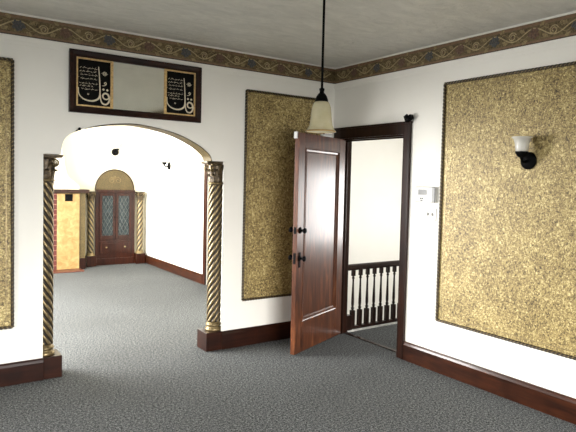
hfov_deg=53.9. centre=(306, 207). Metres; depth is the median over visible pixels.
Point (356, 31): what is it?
ceiling
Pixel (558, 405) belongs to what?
baseboard
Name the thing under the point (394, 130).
door frame
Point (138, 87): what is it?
mirror glass
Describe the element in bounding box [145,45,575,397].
wall
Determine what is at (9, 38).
trim
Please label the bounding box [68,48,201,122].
framed mirror
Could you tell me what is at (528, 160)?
wall sconce
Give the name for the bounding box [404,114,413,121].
bracket
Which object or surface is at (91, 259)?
twisted column
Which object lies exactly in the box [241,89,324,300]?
wall panel
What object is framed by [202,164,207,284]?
door frame
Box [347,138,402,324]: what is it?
wall
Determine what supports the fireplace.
on the floor
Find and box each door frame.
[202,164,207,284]
[334,121,412,359]
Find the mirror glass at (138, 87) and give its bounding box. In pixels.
[113,62,163,113]
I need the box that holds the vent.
[65,194,72,200]
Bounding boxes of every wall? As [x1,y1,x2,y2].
[0,41,334,363]
[61,126,145,254]
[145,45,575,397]
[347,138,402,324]
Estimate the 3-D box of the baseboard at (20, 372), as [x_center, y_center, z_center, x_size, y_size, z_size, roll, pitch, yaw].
[-2.827,1.266,3.857,1.902,0.169,0.022,0,3,-36]
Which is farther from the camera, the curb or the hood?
the hood
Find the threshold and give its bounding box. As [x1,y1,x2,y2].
[344,332,395,351]
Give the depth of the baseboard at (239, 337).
5.51 m
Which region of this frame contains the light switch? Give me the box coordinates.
[424,207,436,221]
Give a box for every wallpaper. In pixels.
[0,57,13,329]
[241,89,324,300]
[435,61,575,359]
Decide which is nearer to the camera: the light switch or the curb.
the light switch
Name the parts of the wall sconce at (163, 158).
lamp shade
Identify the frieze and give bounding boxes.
[0,10,334,83]
[335,11,575,83]
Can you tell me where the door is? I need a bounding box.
[288,131,345,354]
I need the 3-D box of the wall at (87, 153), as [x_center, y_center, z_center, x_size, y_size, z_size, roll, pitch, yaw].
[-5.089,-0.344,9.180,5.240,2.780,0.120,0,3,-36]
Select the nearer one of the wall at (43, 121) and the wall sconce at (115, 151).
the wall at (43, 121)
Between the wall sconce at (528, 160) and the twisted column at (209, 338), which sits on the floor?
the twisted column at (209, 338)
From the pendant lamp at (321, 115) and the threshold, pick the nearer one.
the pendant lamp at (321, 115)
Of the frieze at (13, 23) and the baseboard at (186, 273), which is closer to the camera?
the frieze at (13, 23)
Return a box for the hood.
[54,150,78,188]
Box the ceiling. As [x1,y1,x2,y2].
[0,0,575,67]
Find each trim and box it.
[0,33,333,88]
[85,123,211,160]
[334,36,575,89]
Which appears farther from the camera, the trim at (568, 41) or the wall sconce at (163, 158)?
the wall sconce at (163, 158)
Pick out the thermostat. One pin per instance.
(422, 194)
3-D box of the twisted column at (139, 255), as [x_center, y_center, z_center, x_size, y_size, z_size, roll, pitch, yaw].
[-3.093,0.377,10.477,0.179,1.318,0.179,0,3,-36]
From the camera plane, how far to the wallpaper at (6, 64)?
4.20 m
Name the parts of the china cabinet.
cabinet door, glass pane, arched panel, cornice, drawer, drawer panel, glass pane, cabinet door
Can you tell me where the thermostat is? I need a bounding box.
[415,186,436,202]
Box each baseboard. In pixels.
[0,358,43,386]
[145,255,201,283]
[221,321,290,349]
[403,341,575,424]
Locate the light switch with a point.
(429, 213)
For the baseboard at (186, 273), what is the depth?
9.42 m
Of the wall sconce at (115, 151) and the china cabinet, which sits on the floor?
the china cabinet
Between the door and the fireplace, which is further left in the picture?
the fireplace
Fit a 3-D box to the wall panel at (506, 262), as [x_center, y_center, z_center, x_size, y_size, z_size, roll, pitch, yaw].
[1.594,0.007,4.117,0.026,2.015,1.632,0,3,-36]
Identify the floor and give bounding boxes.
[0,263,575,431]
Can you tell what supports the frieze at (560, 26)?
attached to the wall at (174, 197)
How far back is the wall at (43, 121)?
4.40 m
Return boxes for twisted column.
[43,154,62,378]
[85,191,96,266]
[134,192,144,263]
[197,161,223,351]
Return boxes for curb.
[347,322,396,331]
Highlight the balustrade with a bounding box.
[347,260,398,330]
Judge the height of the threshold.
0.006 m
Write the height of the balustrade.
0.716 m
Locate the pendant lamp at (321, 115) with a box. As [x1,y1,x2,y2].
[305,0,335,132]
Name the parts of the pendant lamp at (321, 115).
lamp shade, rod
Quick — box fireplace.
[53,150,89,273]
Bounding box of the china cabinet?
[94,169,134,265]
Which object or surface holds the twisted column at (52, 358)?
on the floor
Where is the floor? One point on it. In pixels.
(125, 335)
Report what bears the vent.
attached to the fireplace
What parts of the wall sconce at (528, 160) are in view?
lamp shade, plate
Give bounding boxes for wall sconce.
[112,142,120,155]
[160,156,170,169]
[511,136,536,169]
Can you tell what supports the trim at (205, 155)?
attached to the wall at (43, 121)
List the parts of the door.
latch plate, knob, deadbolt knob, panel, panel moulding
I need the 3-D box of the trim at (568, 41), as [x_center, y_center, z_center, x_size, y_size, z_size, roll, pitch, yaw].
[2.087,-1.099,3.419,0.022,0.055,6.200,0,3,-36]
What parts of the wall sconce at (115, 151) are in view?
lamp shade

